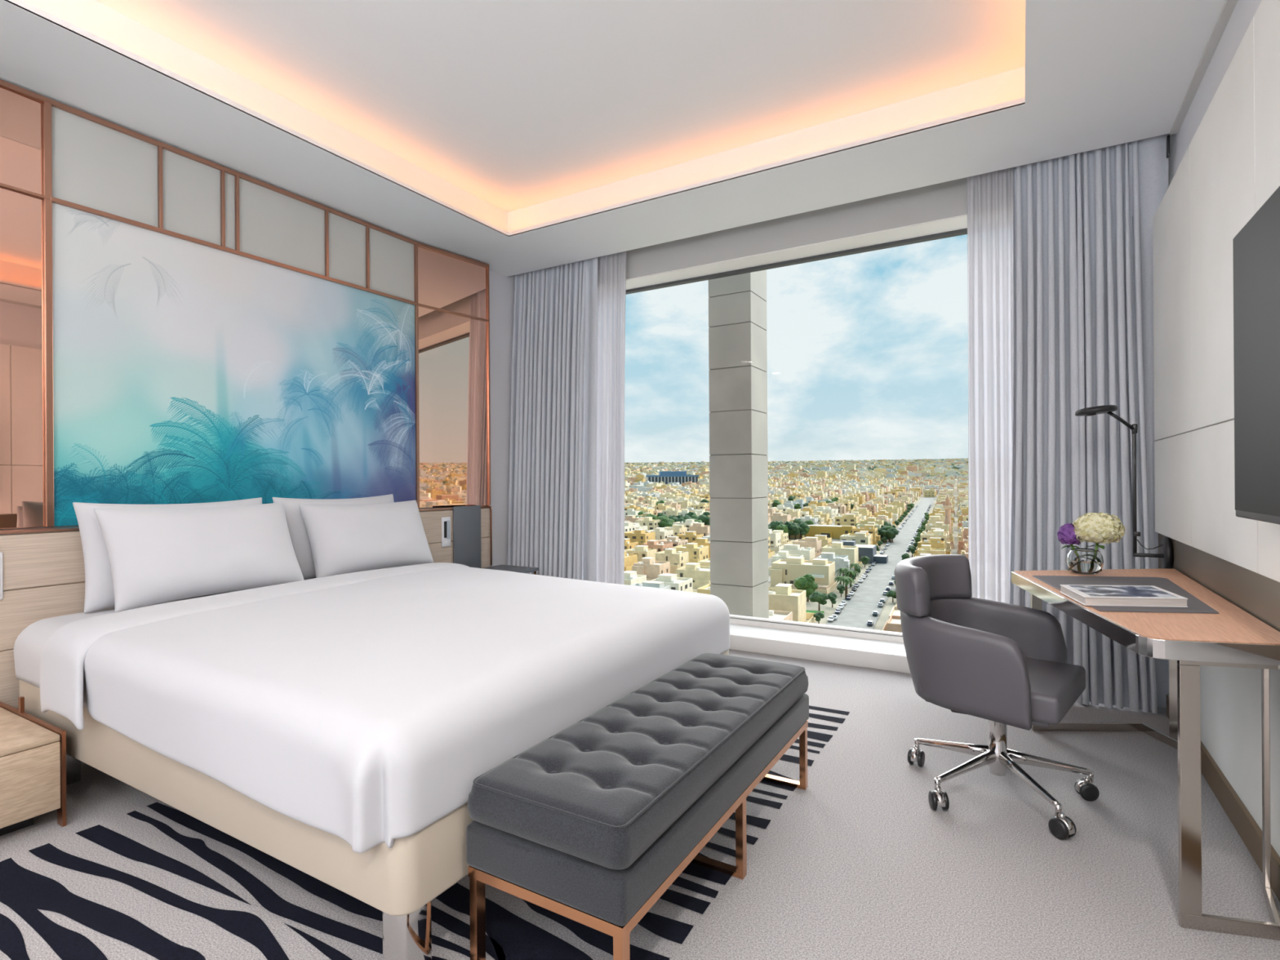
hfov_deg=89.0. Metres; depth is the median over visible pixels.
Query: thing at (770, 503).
villa
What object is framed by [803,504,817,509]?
villa
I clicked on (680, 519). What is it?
tree
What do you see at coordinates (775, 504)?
tree
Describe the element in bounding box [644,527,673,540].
villa
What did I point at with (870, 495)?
villa
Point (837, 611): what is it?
car
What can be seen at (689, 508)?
villa
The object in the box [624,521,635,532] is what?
villa
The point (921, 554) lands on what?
villa
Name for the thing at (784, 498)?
villa
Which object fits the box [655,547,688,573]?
villa
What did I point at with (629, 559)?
villa
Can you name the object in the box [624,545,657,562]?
villa
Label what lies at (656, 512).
villa
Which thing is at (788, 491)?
villa
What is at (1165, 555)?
desk lamp
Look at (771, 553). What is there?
villa
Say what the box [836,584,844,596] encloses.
tree
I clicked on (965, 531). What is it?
villa
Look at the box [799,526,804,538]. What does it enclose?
tree
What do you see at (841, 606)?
car
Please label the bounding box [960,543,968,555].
villa
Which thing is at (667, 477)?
building
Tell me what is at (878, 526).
villa
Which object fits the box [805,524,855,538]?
school building
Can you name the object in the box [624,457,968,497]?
houses
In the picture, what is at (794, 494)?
villa
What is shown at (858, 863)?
floor
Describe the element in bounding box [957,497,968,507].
villa
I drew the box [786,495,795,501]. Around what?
tree
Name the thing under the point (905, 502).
villa
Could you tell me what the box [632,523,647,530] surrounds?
villa
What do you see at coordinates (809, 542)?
villa
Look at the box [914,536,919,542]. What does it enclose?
tree
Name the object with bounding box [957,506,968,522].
villa
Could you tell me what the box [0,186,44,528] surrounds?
mirror
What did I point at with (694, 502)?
villa
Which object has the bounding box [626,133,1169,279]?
wall
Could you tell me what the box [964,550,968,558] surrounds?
villa
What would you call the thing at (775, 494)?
villa
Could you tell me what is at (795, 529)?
tree
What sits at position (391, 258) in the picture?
panel
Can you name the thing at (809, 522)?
tree
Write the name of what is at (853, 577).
tree
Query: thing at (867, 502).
villa
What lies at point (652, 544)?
villa
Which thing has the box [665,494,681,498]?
villa
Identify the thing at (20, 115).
mirror
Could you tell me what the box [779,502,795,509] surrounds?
villa
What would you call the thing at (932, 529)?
villa
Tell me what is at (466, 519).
bedside table
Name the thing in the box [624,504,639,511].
villa
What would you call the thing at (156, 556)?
pillow
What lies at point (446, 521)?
control panel
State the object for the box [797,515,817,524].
villa
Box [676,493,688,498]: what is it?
villa
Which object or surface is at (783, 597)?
villa
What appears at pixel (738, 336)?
stone column
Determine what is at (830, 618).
car
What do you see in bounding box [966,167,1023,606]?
sheer curtain
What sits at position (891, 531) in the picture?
tree
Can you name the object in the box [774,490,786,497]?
villa
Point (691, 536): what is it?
villa
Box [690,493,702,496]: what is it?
villa
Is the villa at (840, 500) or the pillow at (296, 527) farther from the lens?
the villa at (840, 500)
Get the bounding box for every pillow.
[72,497,262,613]
[93,502,304,612]
[272,493,396,579]
[298,500,433,577]
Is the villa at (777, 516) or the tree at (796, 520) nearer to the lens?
the tree at (796, 520)
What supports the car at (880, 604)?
on the city street
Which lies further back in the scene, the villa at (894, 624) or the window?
the villa at (894, 624)
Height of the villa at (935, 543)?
13.900 m
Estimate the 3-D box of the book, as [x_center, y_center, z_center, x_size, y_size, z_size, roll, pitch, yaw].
[1.518,0.363,2.055,0.333,0.026,0.239,0,0,8]
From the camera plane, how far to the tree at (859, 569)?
330.95 m
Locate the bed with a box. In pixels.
[13,577,728,959]
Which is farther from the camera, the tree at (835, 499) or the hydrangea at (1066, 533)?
the tree at (835, 499)
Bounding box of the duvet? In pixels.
[40,562,729,853]
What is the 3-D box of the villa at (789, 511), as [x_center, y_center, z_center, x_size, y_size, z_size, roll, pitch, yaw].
[142.290,34.776,606.896,19.316,15.462,19.316,0,0,26]
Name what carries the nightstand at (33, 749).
on the floor
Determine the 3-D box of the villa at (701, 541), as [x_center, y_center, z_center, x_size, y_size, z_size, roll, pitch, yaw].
[39.308,42.948,391.792,19.526,15.630,19.526,0,0,26]
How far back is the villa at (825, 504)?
723.92 m
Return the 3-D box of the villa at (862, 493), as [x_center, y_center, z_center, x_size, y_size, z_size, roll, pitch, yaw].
[290.367,24.165,854.564,21.072,16.868,21.072,0,0,26]
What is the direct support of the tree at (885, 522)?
on the ground at (827, 608)
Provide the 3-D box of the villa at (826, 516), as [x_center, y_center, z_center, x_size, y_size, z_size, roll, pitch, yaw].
[164.743,35.705,595.992,19.385,13.653,19.385,0,0,26]
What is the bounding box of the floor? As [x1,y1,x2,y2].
[0,648,1279,959]
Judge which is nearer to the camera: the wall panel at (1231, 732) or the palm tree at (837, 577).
the wall panel at (1231, 732)
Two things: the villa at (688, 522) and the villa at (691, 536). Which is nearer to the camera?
the villa at (691, 536)
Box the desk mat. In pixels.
[1032,575,1218,613]
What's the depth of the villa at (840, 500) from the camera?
733.88 m
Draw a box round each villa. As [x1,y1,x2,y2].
[624,490,632,494]
[624,497,638,503]
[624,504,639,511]
[624,508,639,516]
[624,515,644,523]
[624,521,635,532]
[624,528,655,545]
[624,537,638,550]
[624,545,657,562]
[624,551,637,571]
[624,570,646,585]
[627,494,644,498]
[631,491,642,495]
[631,556,670,581]
[631,580,669,589]
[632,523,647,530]
[633,502,648,506]
[634,497,644,502]
[635,506,653,514]
[635,516,661,530]
[636,505,652,508]
[637,492,653,497]
[638,512,657,516]
[640,497,656,505]
[641,539,672,552]
[644,495,656,498]
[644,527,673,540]
[647,504,654,508]
[649,573,697,592]
[650,492,659,498]
[653,508,662,515]
[654,503,671,510]
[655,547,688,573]
[657,497,672,501]
[658,536,688,546]
[659,493,671,497]
[662,507,681,517]
[664,524,687,536]
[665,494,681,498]
[665,502,680,510]
[667,489,678,493]
[671,492,681,496]
[671,542,708,563]
[672,497,688,502]
[672,519,697,531]
[675,499,692,508]
[675,562,711,588]
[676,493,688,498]
[676,531,703,542]
[677,510,697,515]
[682,490,693,494]
[686,507,697,511]
[688,496,704,499]
[688,502,708,509]
[688,522,710,536]
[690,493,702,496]
[690,500,700,504]
[691,537,711,558]
[692,497,702,502]
[693,510,704,515]
[697,493,711,499]
[697,558,710,566]
[697,583,710,594]
[702,535,710,540]
[768,490,774,494]
[768,494,778,497]
[768,500,773,507]
[768,506,775,515]
[768,512,770,522]
[768,528,783,551]
[768,537,774,558]
[768,551,803,574]
[768,555,837,594]
[768,583,815,622]
[768,609,792,621]
[769,497,783,504]
[770,512,791,524]
[772,505,790,514]
[772,529,793,544]
[773,493,782,497]
[773,507,782,512]
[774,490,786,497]
[778,496,787,502]
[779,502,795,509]
[780,544,815,560]
[781,489,792,497]
[783,500,802,509]
[784,508,800,518]
[784,521,804,538]
[788,492,804,498]
[792,498,804,509]
[792,537,821,558]
[793,497,806,502]
[794,509,808,517]
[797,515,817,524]
[798,491,810,496]
[799,506,813,515]
[800,497,813,502]
[801,534,831,552]
[802,490,815,494]
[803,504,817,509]
[808,500,824,506]
[809,494,821,500]
[810,511,832,524]
[811,492,824,500]
[812,515,826,524]
[813,506,835,522]
[814,490,827,498]
[816,551,853,578]
[819,501,827,506]
[822,542,862,568]
[823,489,831,497]
[824,506,839,516]
[825,495,840,500]
[826,502,846,515]
[834,493,843,498]
[834,499,853,512]
[835,514,858,525]
[837,498,855,509]
[840,511,862,523]
[840,532,871,544]
[844,489,856,493]
[844,495,862,506]
[847,530,877,545]
[848,493,864,504]
[849,493,866,502]
[851,507,868,519]
[852,524,881,546]
[853,500,858,509]
[856,521,882,539]
[859,503,875,515]
[860,492,868,501]
[861,517,884,525]
[862,501,879,512]
[863,491,876,498]
[863,500,880,511]
[866,493,875,499]
[866,515,888,522]
[868,511,874,517]
[871,497,886,507]
[874,510,895,525]
[879,496,890,504]
[880,506,899,519]
[882,494,895,502]
[882,606,900,631]
[883,504,902,516]
[884,489,897,499]
[885,511,897,521]
[885,515,894,526]
[887,615,902,632]
[888,500,905,512]
[895,495,911,503]
[895,498,908,508]
[897,492,915,502]
[906,491,918,500]
[913,537,951,557]
[915,530,951,551]
[915,553,931,556]
[917,544,945,555]
[919,528,954,549]
[922,521,953,537]
[924,515,953,533]
[926,513,952,528]
[927,528,953,541]
[928,511,952,525]
[932,507,954,522]
[934,497,954,508]
[934,504,953,517]
[935,495,954,503]
[936,493,954,501]
[936,500,955,515]
[938,497,954,505]
[940,490,954,499]
[956,495,968,505]
[956,504,968,516]
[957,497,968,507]
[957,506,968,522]
[957,513,968,525]
[957,515,968,531]
[957,527,968,542]
[957,528,968,546]
[957,536,968,554]
[959,520,968,533]
[960,500,968,506]
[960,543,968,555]
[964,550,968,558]
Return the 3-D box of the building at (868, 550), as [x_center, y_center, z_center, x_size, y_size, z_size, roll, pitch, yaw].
[127.984,43.005,379.901,31.000,14.200,18.100,0,0,26]
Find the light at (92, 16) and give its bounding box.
[22,0,1025,231]
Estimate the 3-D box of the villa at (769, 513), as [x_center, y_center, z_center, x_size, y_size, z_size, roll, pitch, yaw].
[114.810,36.072,620.247,19.514,12.806,19.514,0,0,26]
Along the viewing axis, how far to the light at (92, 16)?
3.32 m
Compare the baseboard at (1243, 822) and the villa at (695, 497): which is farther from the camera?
the villa at (695, 497)
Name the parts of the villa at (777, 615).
water tank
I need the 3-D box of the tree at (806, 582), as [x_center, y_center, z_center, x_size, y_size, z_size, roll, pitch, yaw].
[69.673,46.350,275.566,11.101,13.467,8.361,0,0,-27]
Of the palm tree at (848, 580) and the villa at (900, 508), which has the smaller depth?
the palm tree at (848, 580)
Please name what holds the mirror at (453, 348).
attached to the wall at (501, 286)
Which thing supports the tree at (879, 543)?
on the ground at (827, 608)
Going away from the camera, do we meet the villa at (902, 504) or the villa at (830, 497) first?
the villa at (902, 504)
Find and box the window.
[626,228,967,642]
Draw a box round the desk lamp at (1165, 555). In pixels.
[1075,404,1172,568]
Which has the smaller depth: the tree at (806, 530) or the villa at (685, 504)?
the tree at (806, 530)
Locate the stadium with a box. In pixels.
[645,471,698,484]
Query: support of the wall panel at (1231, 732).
attached to the wall at (1244, 11)
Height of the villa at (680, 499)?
16.327 m
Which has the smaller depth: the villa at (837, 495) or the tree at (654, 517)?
the tree at (654, 517)
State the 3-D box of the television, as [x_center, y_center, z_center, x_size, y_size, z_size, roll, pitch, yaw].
[1.254,-0.264,1.134,0.074,0.721,1.228,0,0,30]
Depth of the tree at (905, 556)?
364.72 m
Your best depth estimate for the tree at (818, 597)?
256.05 m
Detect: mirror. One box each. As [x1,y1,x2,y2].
[0,86,42,195]
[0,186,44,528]
[417,246,487,319]
[418,306,488,507]
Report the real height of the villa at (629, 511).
15.928 m
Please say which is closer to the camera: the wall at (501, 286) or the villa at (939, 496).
the wall at (501, 286)
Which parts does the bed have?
leg, mattress, leg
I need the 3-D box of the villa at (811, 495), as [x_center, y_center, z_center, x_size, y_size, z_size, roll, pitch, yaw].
[229.492,26.298,856.901,20.094,14.153,20.094,0,0,26]
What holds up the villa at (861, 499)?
on the ground at (827, 608)
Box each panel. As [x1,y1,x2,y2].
[0,552,3,599]
[51,106,158,227]
[162,148,220,245]
[224,172,235,249]
[239,177,324,275]
[328,212,365,287]
[368,227,414,301]
[441,516,450,546]
[1152,0,1279,582]
[1200,665,1279,856]
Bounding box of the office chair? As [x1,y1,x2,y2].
[894,554,1099,839]
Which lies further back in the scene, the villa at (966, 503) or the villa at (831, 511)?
the villa at (966, 503)
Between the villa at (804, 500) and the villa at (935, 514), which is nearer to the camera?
the villa at (935, 514)
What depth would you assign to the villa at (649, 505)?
720.74 m
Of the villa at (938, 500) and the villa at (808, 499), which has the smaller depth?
the villa at (938, 500)
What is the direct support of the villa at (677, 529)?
on the ground at (827, 608)
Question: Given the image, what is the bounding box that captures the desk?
[1011,568,1279,940]
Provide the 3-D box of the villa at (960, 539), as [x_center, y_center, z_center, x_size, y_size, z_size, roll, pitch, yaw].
[228.811,39.471,445.927,19.987,13.117,19.987,0,0,26]
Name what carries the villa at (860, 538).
on the ground at (827, 608)
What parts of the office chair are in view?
backrest, leg, leg, seat, seat, leg, leg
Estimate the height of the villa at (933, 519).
15.625 m
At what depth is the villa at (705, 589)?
246.36 m
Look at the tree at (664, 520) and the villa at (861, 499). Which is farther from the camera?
the villa at (861, 499)
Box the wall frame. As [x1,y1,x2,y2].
[0,79,490,527]
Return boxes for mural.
[52,202,415,526]
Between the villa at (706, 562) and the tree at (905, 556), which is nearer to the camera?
the villa at (706, 562)
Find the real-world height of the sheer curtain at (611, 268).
2.850 m
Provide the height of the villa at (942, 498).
13.255 m
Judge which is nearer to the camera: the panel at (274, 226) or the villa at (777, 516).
the panel at (274, 226)
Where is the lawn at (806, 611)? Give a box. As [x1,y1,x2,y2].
[805,609,823,613]
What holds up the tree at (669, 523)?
on the ground at (827, 608)
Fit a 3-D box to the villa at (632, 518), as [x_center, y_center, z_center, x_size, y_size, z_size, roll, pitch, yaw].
[-4.110,37.897,559.060,19.156,15.334,19.156,0,0,26]
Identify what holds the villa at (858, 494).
on the ground at (827, 608)
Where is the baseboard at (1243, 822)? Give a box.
[1166,694,1279,902]
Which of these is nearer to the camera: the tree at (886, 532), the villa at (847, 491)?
the tree at (886, 532)
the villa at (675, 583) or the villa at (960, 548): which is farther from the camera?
the villa at (960, 548)
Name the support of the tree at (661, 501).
on the ground at (827, 608)
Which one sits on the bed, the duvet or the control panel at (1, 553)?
the duvet
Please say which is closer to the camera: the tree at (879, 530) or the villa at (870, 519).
the tree at (879, 530)
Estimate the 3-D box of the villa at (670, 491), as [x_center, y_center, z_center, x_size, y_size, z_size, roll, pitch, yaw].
[50.800,22.846,998.163,20.028,16.032,20.028,0,0,26]
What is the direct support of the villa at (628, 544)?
on the ground at (827, 608)
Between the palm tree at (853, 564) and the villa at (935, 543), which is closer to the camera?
the palm tree at (853, 564)
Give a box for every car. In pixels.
[827,616,834,621]
[835,608,841,613]
[837,604,844,608]
[845,595,851,599]
[848,591,854,595]
[866,620,873,626]
[872,610,878,616]
[877,602,884,607]
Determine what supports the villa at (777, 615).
on the ground at (827, 608)
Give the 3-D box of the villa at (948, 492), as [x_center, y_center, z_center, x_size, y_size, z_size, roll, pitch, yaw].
[406.136,22.148,862.807,19.339,15.480,19.339,0,0,26]
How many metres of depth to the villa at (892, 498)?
831.60 m
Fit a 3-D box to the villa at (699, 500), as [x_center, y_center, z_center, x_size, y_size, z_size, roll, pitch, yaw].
[72.242,29.665,787.099,19.666,15.742,19.666,0,0,26]
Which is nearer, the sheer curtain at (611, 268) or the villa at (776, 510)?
the sheer curtain at (611, 268)
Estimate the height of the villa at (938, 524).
14.590 m
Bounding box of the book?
[1059,584,1187,607]
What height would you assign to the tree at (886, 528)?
12.894 m
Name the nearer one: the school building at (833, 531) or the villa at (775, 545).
the villa at (775, 545)
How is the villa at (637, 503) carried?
on the ground at (827, 608)
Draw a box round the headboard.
[0,506,492,709]
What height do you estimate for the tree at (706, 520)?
16.428 m
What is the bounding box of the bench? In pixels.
[466,653,808,959]
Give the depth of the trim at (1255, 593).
2.02 m
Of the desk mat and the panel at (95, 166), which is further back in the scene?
the panel at (95, 166)
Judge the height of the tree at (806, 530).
11.720 m
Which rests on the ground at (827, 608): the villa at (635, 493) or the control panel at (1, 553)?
the villa at (635, 493)
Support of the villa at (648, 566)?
on the ground at (827, 608)
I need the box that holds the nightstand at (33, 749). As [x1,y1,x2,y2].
[0,696,66,835]
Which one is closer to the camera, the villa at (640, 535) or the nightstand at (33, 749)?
the nightstand at (33, 749)
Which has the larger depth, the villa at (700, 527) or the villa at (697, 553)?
the villa at (700, 527)
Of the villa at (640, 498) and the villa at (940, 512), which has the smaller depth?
the villa at (940, 512)
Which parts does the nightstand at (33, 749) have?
drawer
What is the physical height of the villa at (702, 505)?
15.993 m
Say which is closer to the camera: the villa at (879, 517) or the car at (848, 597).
the car at (848, 597)
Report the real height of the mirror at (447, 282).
0.398 m
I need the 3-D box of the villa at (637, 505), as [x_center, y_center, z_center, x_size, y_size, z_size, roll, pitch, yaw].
[3.320,34.169,701.633,21.211,13.920,21.211,0,0,26]
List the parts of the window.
frame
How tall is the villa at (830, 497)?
15.639 m
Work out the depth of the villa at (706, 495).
863.67 m
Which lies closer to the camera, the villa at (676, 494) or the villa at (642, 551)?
the villa at (642, 551)
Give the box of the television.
[1232,186,1279,524]
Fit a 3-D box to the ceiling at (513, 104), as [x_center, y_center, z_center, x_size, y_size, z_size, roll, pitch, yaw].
[-0.775,-1.891,1.646,3.248,0.050,4.892,0,0,30]
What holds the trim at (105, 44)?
attached to the ceiling at (1102, 73)
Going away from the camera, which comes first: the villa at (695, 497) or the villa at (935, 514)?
the villa at (935, 514)
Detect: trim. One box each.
[0,0,1028,237]
[626,213,967,289]
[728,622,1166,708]
[1158,533,1279,631]
[1169,0,1237,134]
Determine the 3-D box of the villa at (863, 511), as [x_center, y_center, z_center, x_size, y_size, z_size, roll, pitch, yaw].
[204.175,33.807,604.071,20.020,15.834,20.020,0,0,26]
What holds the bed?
on the floor
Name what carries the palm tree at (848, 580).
on the ground at (827, 608)
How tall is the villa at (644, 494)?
16.930 m
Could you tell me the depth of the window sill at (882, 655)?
4.14 m
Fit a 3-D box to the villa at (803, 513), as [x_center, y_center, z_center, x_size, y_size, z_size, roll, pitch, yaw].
[154.322,35.144,628.290,20.235,13.279,20.235,0,0,26]
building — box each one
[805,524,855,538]
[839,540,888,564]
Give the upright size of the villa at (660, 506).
16.197 m
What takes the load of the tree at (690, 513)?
on the ground at (827, 608)
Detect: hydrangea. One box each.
[1057,523,1082,549]
[1072,511,1124,550]
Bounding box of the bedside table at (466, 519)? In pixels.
[453,505,538,574]
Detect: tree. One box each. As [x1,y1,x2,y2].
[646,513,658,519]
[655,500,665,505]
[657,512,666,516]
[658,516,675,527]
[664,520,673,527]
[668,515,677,521]
[675,517,685,522]
[683,515,691,519]
[684,511,696,516]
[697,514,710,525]
[700,499,709,502]
[702,511,710,516]
[770,520,784,530]
[773,501,781,506]
[776,524,787,533]
[784,522,793,539]
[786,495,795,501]
[788,523,799,539]
[792,518,804,523]
[793,503,801,509]
[793,573,817,601]
[797,521,809,538]
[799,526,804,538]
[803,527,808,537]
[804,520,813,524]
[808,591,827,610]
[813,611,824,623]
[827,592,836,607]
[831,497,838,501]
[834,568,852,584]
[834,576,843,584]
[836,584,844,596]
[837,576,854,594]
[837,577,854,598]
[843,570,858,586]
[845,572,857,583]
[846,563,862,579]
[853,565,860,574]
[859,555,870,567]
[877,526,885,541]
[877,540,882,546]
[880,529,888,542]
[884,520,891,526]
[884,525,892,541]
[884,530,895,542]
[885,590,896,602]
[887,527,898,542]
[901,553,910,559]
[907,503,914,508]
[907,545,915,556]
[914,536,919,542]
[917,528,924,533]
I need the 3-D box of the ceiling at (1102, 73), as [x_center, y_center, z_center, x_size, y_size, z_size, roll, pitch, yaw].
[-0.977,-1.828,1.273,4.653,0.350,6.815,0,0,30]
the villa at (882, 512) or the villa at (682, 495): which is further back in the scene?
the villa at (682, 495)
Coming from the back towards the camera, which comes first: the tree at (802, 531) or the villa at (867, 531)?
the tree at (802, 531)
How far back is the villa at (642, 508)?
642.29 m
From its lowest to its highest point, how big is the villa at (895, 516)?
12.705 m
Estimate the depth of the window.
4.42 m
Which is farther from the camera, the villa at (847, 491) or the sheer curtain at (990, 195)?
the villa at (847, 491)
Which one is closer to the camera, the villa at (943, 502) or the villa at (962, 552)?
the villa at (962, 552)
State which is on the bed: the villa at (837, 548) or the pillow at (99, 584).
the pillow at (99, 584)
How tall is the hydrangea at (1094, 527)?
0.239 m
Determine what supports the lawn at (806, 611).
on the ground at (827, 608)
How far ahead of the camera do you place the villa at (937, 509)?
593.52 m
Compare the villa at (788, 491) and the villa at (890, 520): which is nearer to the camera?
the villa at (890, 520)
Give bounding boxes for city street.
[767,497,958,629]
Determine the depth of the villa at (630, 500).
794.68 m
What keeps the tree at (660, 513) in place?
on the ground at (827, 608)
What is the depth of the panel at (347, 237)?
4.03 m
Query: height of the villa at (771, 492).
14.642 m
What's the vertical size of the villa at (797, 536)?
13.954 m
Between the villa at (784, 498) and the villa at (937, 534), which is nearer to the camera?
the villa at (937, 534)
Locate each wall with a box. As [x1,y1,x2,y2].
[0,270,514,565]
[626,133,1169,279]
[1169,0,1262,183]
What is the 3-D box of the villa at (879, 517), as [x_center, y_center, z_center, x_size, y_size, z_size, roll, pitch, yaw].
[192.898,36.453,527.844,19.309,15.456,19.309,0,0,26]
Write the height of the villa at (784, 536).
12.767 m
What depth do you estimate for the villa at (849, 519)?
531.77 m
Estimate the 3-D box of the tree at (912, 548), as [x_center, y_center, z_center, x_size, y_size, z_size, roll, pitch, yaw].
[163.481,43.258,391.127,5.304,7.826,6.201,0,0,-12]
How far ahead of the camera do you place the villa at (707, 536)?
409.77 m
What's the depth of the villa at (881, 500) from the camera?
739.46 m
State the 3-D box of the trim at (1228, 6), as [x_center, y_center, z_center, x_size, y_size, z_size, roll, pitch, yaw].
[0.865,-1.658,0.237,0.030,0.016,6.695,0,0,30]
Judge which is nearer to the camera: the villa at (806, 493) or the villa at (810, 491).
the villa at (806, 493)
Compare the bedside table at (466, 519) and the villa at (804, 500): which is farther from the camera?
the villa at (804, 500)
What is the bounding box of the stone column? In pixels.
[708,269,768,618]
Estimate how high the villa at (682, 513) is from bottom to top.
16.388 m
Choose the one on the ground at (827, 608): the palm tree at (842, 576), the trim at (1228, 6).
the palm tree at (842, 576)
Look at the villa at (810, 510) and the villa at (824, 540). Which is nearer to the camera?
the villa at (824, 540)
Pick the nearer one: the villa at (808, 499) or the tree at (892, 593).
the tree at (892, 593)
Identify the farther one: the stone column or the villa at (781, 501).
the villa at (781, 501)
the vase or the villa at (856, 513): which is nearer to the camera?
the vase
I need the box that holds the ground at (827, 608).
[627,466,968,631]
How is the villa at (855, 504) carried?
on the ground at (827, 608)
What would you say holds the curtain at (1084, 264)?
hanging from the ceiling at (1102, 73)
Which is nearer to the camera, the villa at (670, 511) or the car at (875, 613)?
the car at (875, 613)
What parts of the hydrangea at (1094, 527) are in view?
stem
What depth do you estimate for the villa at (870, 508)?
650.26 m
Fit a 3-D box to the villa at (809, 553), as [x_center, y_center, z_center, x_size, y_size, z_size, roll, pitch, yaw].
[89.162,43.844,367.578,20.591,14.503,20.591,0,0,26]
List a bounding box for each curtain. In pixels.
[507,257,597,582]
[595,251,626,584]
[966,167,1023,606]
[1008,133,1169,713]
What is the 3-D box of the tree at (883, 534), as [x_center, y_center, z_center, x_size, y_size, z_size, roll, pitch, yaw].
[172.921,40.209,458.754,6.528,9.894,7.417,0,0,17]
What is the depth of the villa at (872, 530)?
449.05 m
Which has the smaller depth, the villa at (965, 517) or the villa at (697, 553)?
the villa at (697, 553)
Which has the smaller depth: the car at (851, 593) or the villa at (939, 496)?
the car at (851, 593)
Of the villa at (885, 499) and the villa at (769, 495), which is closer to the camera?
the villa at (885, 499)
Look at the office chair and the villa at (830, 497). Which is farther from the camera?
the villa at (830, 497)
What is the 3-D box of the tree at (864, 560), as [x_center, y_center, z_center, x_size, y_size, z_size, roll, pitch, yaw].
[123.484,45.268,357.165,5.344,7.097,4.703,0,0,35]
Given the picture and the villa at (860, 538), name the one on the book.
the picture
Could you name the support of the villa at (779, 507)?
on the ground at (827, 608)
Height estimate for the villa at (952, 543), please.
13.910 m
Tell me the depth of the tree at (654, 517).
540.60 m
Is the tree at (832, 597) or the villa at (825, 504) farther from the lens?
the villa at (825, 504)
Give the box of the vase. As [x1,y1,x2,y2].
[1066,547,1103,574]
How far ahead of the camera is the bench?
1.52 m
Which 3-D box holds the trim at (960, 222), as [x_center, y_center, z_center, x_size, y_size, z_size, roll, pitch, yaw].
[0.931,-0.246,4.447,3.602,2.564,0.209,0,0,30]
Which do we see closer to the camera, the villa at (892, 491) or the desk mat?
the desk mat
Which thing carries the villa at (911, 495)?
on the ground at (827, 608)
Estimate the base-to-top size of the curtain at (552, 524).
2.848 m
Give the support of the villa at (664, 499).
on the ground at (827, 608)
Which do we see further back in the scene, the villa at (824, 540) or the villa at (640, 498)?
the villa at (640, 498)
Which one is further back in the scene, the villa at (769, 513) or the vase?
the villa at (769, 513)
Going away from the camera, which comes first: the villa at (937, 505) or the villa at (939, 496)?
the villa at (937, 505)
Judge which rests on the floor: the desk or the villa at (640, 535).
the desk
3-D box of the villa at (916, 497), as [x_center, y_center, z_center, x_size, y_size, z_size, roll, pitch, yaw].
[365.769,23.023,882.417,20.670,14.559,20.670,0,0,26]
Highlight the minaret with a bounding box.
[942,494,952,533]
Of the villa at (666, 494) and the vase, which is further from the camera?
the villa at (666, 494)
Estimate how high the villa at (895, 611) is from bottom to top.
13.054 m
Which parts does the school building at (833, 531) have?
doorway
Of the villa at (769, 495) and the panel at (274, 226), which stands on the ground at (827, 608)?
the villa at (769, 495)
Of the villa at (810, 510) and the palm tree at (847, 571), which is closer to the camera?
the palm tree at (847, 571)
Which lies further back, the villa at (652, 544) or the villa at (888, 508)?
the villa at (888, 508)
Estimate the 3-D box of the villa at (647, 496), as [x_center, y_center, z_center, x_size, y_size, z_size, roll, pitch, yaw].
[10.964,28.252,844.097,19.864,15.901,19.864,0,0,26]
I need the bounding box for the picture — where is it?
[1069,585,1177,597]
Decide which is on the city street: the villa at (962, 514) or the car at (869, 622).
the car at (869, 622)
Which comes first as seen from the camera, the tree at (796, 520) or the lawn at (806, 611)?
the lawn at (806, 611)
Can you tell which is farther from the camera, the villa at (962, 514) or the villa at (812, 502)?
the villa at (812, 502)
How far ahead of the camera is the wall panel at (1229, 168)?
2.17 m
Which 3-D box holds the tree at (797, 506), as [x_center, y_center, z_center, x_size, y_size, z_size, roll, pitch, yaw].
[172.099,31.486,716.481,10.987,11.619,8.275,0,0,-30]
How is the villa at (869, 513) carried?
on the ground at (827, 608)
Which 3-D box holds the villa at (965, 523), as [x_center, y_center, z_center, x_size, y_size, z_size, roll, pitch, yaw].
[254.792,36.958,497.781,19.763,13.920,19.763,0,0,26]
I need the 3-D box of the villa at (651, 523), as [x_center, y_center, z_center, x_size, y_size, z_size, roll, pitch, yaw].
[7.054,38.495,526.401,20.722,16.588,20.722,0,0,26]
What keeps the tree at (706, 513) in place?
on the ground at (827, 608)
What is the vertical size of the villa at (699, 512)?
14.094 m
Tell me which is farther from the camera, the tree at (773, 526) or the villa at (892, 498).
the villa at (892, 498)
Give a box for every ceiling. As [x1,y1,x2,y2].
[0,0,1226,276]
[95,0,1025,212]
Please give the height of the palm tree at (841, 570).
10.284 m
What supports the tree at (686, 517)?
on the ground at (827, 608)
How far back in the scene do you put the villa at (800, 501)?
752.94 m
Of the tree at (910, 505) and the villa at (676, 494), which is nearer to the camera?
the tree at (910, 505)
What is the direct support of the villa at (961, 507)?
on the ground at (827, 608)
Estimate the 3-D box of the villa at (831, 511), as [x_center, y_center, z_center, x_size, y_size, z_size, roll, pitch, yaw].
[174.819,33.595,618.330,20.615,16.502,20.615,0,0,26]
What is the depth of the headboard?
2.66 m

